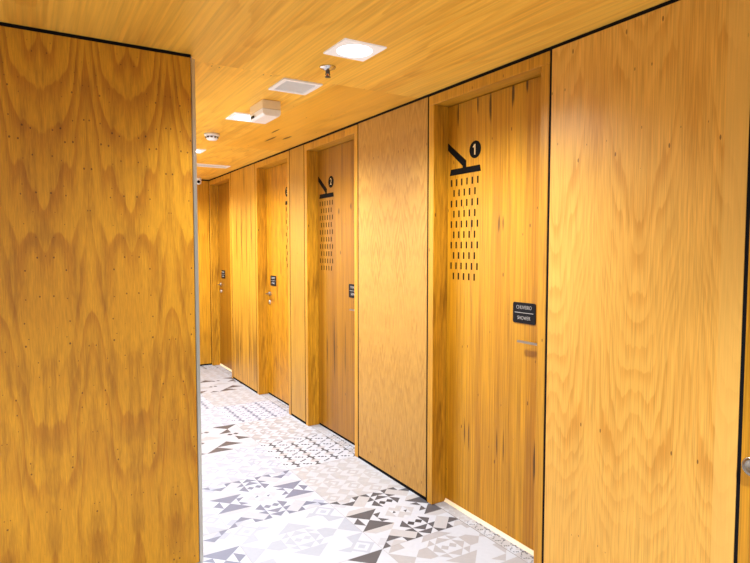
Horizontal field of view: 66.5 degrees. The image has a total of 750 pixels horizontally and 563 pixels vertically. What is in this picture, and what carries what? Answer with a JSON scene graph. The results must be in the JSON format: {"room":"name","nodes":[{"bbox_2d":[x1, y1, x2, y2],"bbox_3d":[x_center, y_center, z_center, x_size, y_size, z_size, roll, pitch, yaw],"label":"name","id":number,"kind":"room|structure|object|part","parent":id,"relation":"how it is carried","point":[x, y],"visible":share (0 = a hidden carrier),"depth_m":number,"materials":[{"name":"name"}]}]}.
{"room":"shower room corridor","nodes":[
{"label":"shower room corridor","id":0,"kind":"room"},
{"bbox_2d":[0,22,190,57],"bbox_3d":[-3.493,0.091,3.832,3.353,2.389,4.715,-2,4,-31],"label":"wall","id":1,"kind":"structure","parent":0,"point":[1,23],"depth_m":2.40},
{"bbox_2d":[0,26,198,562],"bbox_3d":[-2.236,0.208,1.843,3.248,2.370,0.012,-2,4,-31],"label":"wall panel","id":2,"kind":"object","parent":1,"relation":"attached to","point":[99,456],"visible":1,"depth_m":2.45,"materials":[{"name":"brown wood"}]},
{"bbox_2d":[190,57,199,558],"bbox_3d":[-2.055,0.043,4.705,0.012,2.389,4.674,-2,4,-31],"label":"wall","id":3,"kind":"structure","parent":0,"point":[191,57],"depth_m":2.71,"materials":[{"name":"white paint"}]},
{"bbox_2d":[191,59,202,561],"bbox_3d":[-0.840,0.164,2.692,0.016,2.368,0.032,-2,4,-31],"label":"trim","id":4,"kind":"structure","parent":3,"relation":"attached to","point":[192,60],"depth_m":2.67,"materials":[{"name":"metal"}]},
{"bbox_2d":[200,180,211,365],"bbox_3d":[-2.652,-0.094,7.141,1.511,2.389,0.117,-2,4,-31],"label":"wall","id":5,"kind":"structure","parent":0,"point":[201,180],"depth_m":7.41,"materials":[{"name":"brown wood"}]},
{"bbox_2d":[197,181,210,363],"bbox_3d":[-2.700,-0.091,7.047,1.324,2.354,0.012,-2,4,-31],"label":"wall panel","id":6,"kind":"object","parent":5,"relation":"attached to","point":[203,188],"visible":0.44,"depth_m":7.34,"materials":[{"name":"brown wood"}]},
{"bbox_2d":[0,0,668,179],"bbox_3d":[-1.522,-1.016,2.089,5.000,0.018,9.840,-2,4,-31],"label":"ceiling","id":7,"kind":"structure","parent":0,"point":[240,49],"depth_m":2.44,"materials":[{"name":"brown wood"}]},
{"bbox_2d":[197,178,201,184],"bbox_3d":[-2.200,-1.249,7.135,0.076,0.080,0.079,-2,4,-31],"label":"security camera","id":8,"kind":"object","parent":7,"relation":"attached to","point":[199,181],"visible":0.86,"depth_m":7.11,"materials":[{"name":"white paint"}]},
{"bbox_2d":[196,149,205,153],"bbox_3d":[-1.645,-1.220,5.123,0.208,0.099,0.208,-2,4,-31],"label":"recessed light","id":9,"kind":"object","parent":7,"relation":"in","point":[199,151],"visible":0.13,"depth_m":5.15,"materials":[{"name":"white paint"}]},
{"bbox_2d":[204,132,219,140],"bbox_3d":[-1.257,-1.113,4.405,0.116,0.048,0.116,-2,4,-31],"label":"smoke detector","id":10,"kind":"object","parent":7,"relation":"attached to","point":[210,136],"visible":1,"depth_m":4.37,"materials":[{"name":"plastic"}]},
{"bbox_2d":[197,163,230,168],"bbox_3d":[-1.967,-1.226,5.928,0.900,0.024,0.170,-2,4,-31],"label":"ceiling vent","id":11,"kind":"object","parent":7,"relation":"in","point":[198,164],"visible":0.36,"depth_m":6.08,"materials":[{"name":"white paint"}]},
{"bbox_2d":[225,112,250,121],"bbox_3d":[-0.872,-1.148,3.840,0.208,0.099,0.208,-2,4,-31],"label":"recessed light","id":12,"kind":"object","parent":7,"relation":"in","point":[237,116],"visible":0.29,"depth_m":3.89,"materials":[{"name":"white paint"}]},
{"bbox_2d":[250,99,280,123],"bbox_3d":[-0.678,-1.040,3.507,0.124,0.094,0.234,-2,4,-31],"label":"emergency light","id":13,"kind":"object","parent":7,"relation":"attached to","point":[264,111],"visible":1,"depth_m":3.43,"materials":[{"name":"beige plastic"}]},
{"bbox_2d":[250,108,280,123],"bbox_3d":[-0.675,-1.014,3.510,0.117,0.042,0.234,-2,4,-31],"label":"diffuser","id":14,"kind":"object","parent":13,"relation":"attached to","point":[258,115],"depth_m":3.45,"materials":[{"name":"plastic"}]},
{"bbox_2d":[268,78,322,94],"bbox_3d":[-0.435,-1.063,3.116,0.222,0.012,0.233,-2,4,-31],"label":"ceiling vent","id":15,"kind":"object","parent":7,"relation":"in","point":[287,85],"visible":1,"depth_m":3.11,"materials":[{"name":"white paint"}]},
{"bbox_2d":[276,81,314,92],"bbox_3d":[-0.435,-1.065,3.116,0.173,0.008,0.184,-2,4,-31],"label":"grille","id":16,"kind":"object","parent":15,"relation":"attached to","point":[284,86],"depth_m":3.13,"materials":[{"name":"grey"}]},
{"bbox_2d":[319,64,335,77],"bbox_3d":[-0.231,-1.021,2.791,0.082,0.050,0.082,-2,4,-31],"label":"sprinkler","id":17,"kind":"object","parent":7,"relation":"attached to","point":[327,68],"visible":1,"depth_m":2.78,"materials":[{"name":"silver metal"}]},
{"bbox_2d":[323,38,386,61],"bbox_3d":[-0.091,-1.075,2.544,0.208,0.099,0.208,-2,4,-31],"label":"recessed light","id":18,"kind":"object","parent":7,"relation":"in","point":[347,48],"visible":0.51,"depth_m":2.59,"materials":[{"name":"white paint"}]},
{"bbox_2d":[198,365,526,562],"bbox_3d":[-1.569,1.416,2.255,5.050,0.080,10.198,-2,4,-31],"label":"floor","id":19,"kind":"structure","parent":0,"point":[276,488],"depth_m":3.38,"materials":[{"name":"tile"}]},
{"bbox_2d":[209,0,749,562],"bbox_3d":[0.484,0.118,3.360,0.319,2.389,9.840,-2,4,-31],"label":"wall","id":20,"kind":"structure","parent":0,"point":[747,232],"depth_m":2.56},
{"bbox_2d":[209,173,232,377],"bbox_3d":[-1.811,-0.079,7.032,0.179,2.373,0.910,-2,4,-31],"label":"door","id":21,"kind":"structure","parent":20,"relation":"in","point":[219,188],"depth_m":7.28,"materials":[{"name":"brown wood"}]},
{"bbox_2d":[221,270,224,278],"bbox_3d":[-1.916,-0.090,7.221,0.005,0.103,0.150,-2,4,-31],"label":"door sign","id":22,"kind":"object","parent":21,"relation":"attached to","point":[222,271],"visible":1,"depth_m":7.21,"materials":[{"name":"black plastic"}]},
{"bbox_2d":[231,164,256,390],"bbox_3d":[-1.433,-0.047,6.241,0.012,2.352,0.810,-2,4,-31],"label":"wall panel","id":23,"kind":"object","parent":20,"relation":"attached to","point":[242,180],"visible":1,"depth_m":6.21,"materials":[{"name":"brown wood"}]},
{"bbox_2d":[255,151,290,414],"bbox_3d":[-0.915,0.005,5.543,0.179,2.373,0.897,-2,4,-31],"label":"door","id":24,"kind":"structure","parent":20,"relation":"in","point":[271,174],"depth_m":5.72,"materials":[{"name":"brown wood"}]},
{"bbox_2d":[270,275,275,285],"bbox_3d":[-1.019,-0.007,5.732,0.005,0.103,0.150,-2,4,-31],"label":"door sign","id":25,"kind":"object","parent":24,"relation":"attached to","point":[273,278],"visible":1,"depth_m":5.73,"materials":[{"name":"black plastic"}]},
{"bbox_2d":[285,187,287,267],"bbox_3d":[-0.777,-0.517,5.303,0.002,0.780,0.283,-2,4,-31],"label":"pictogram","id":26,"kind":"object","parent":24,"relation":"attached to","point":[286,187],"visible":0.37,"depth_m":5.40,"materials":[{"name":"black paint"}]},
{"bbox_2d":[289,145,305,421],"bbox_3d":[-0.671,0.024,4.976,0.012,2.352,0.301,-2,4,-31],"label":"wall panel","id":27,"kind":"object","parent":20,"relation":"attached to","point":[296,154],"visible":1,"depth_m":4.96,"materials":[{"name":"brown wood"}]},
{"bbox_2d":[304,124,357,456],"bbox_3d":[-0.281,0.064,4.491,0.179,2.373,0.909,-2,4,-31],"label":"door","id":28,"kind":"structure","parent":20,"relation":"in","point":[331,316],"depth_m":4.60,"materials":[{"name":"brown wood"}]},
{"bbox_2d":[318,176,333,270],"bbox_3d":[-0.402,-0.482,4.680,0.002,0.780,0.283,-2,4,-31],"label":"pictogram","id":29,"kind":"object","parent":28,"relation":"attached to","point":[331,180],"visible":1,"depth_m":4.67,"materials":[{"name":"black paint"}]},
{"bbox_3d":[-0.433,-0.797,4.715,0.001,0.155,0.161,-2,4,-31],"label":"shower arm","id":30,"kind":"part","parent":29,"relation":"part of","materials":[{"name":"black paint"}]},
{"bbox_2d":[349,284,353,297],"bbox_3d":[-0.160,0.073,4.306,0.005,0.103,0.150,-2,4,-31],"label":"door sign","id":31,"kind":"object","parent":28,"relation":"attached to","point":[351,286],"visible":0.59,"depth_m":4.33,"materials":[{"name":"black plastic"}]},
{"bbox_2d":[358,97,427,496],"bbox_3d":[0.098,0.096,3.699,0.012,2.352,0.813,-2,4,-31],"label":"wall panel","id":32,"kind":"object","parent":20,"relation":"attached to","point":[392,145],"visible":1,"depth_m":3.64,"materials":[{"name":"brown wood"}]},
{"bbox_2d":[427,51,549,562],"bbox_3d":[0.615,0.147,3.003,0.179,2.373,0.890,-2,4,-31],"label":"door","id":33,"kind":"structure","parent":20,"relation":"in","point":[486,369],"depth_m":3.02,"materials":[{"name":"brown wood"}]},
{"bbox_2d":[448,140,480,280],"bbox_3d":[0.493,-0.399,3.193,0.002,0.780,0.283,-2,4,-31],"label":"pictogram","id":34,"kind":"object","parent":33,"relation":"attached to","point":[475,147],"visible":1,"depth_m":3.17,"materials":[{"name":"black paint"}]},
{"bbox_3d":[0.463,-0.714,3.228,0.001,0.155,0.161,-2,4,-31],"label":"shower arm","id":35,"kind":"part","parent":34,"relation":"part of","materials":[{"name":"black paint"}]},
{"bbox_3d":[0.633,1.320,3.080,0.040,0.018,0.790,-2,4,-31],"label":"sill","id":36,"kind":"part","parent":33,"relation":"part of","materials":[{"name":"gold metal"}]},
{"bbox_2d":[513,302,535,324],"bbox_3d":[0.735,0.156,2.820,0.005,0.103,0.150,-2,4,-31],"label":"door sign","id":37,"kind":"object","parent":33,"relation":"attached to","point":[525,313],"visible":1,"depth_m":2.81,"materials":[{"name":"black plastic"}]},
{"bbox_3d":[0.754,0.296,2.760,0.042,0.048,0.149,-2,4,-31],"label":"lever handle","id":38,"kind":"part","parent":33,"relation":"part of","materials":[{"name":"grey metal"}]},
{"bbox_2d":[544,0,749,562],"bbox_3d":[0.990,0.178,2.219,0.012,2.352,0.816,-2,4,-31],"label":"wall panel","id":39,"kind":"object","parent":20,"relation":"attached to","point":[650,112],"visible":1,"depth_m":2.14,"materials":[{"name":"brown wood"}]},
{"bbox_2d":[738,234,749,562],"bbox_3d":[1.410,0.219,1.492,0.042,2.352,0.838,-2,4,-31],"label":"door","id":40,"kind":"structure","parent":20,"relation":"in","point":[744,510],"depth_m":1.86,"materials":[{"name":"brown wood"}]},
{"bbox_3d":[1.213,0.593,1.830,0.030,0.064,0.064,-2,4,-31],"label":"pull knob","id":41,"kind":"part","parent":40,"relation":"part of","materials":[{"name":"metal"}]}
]}

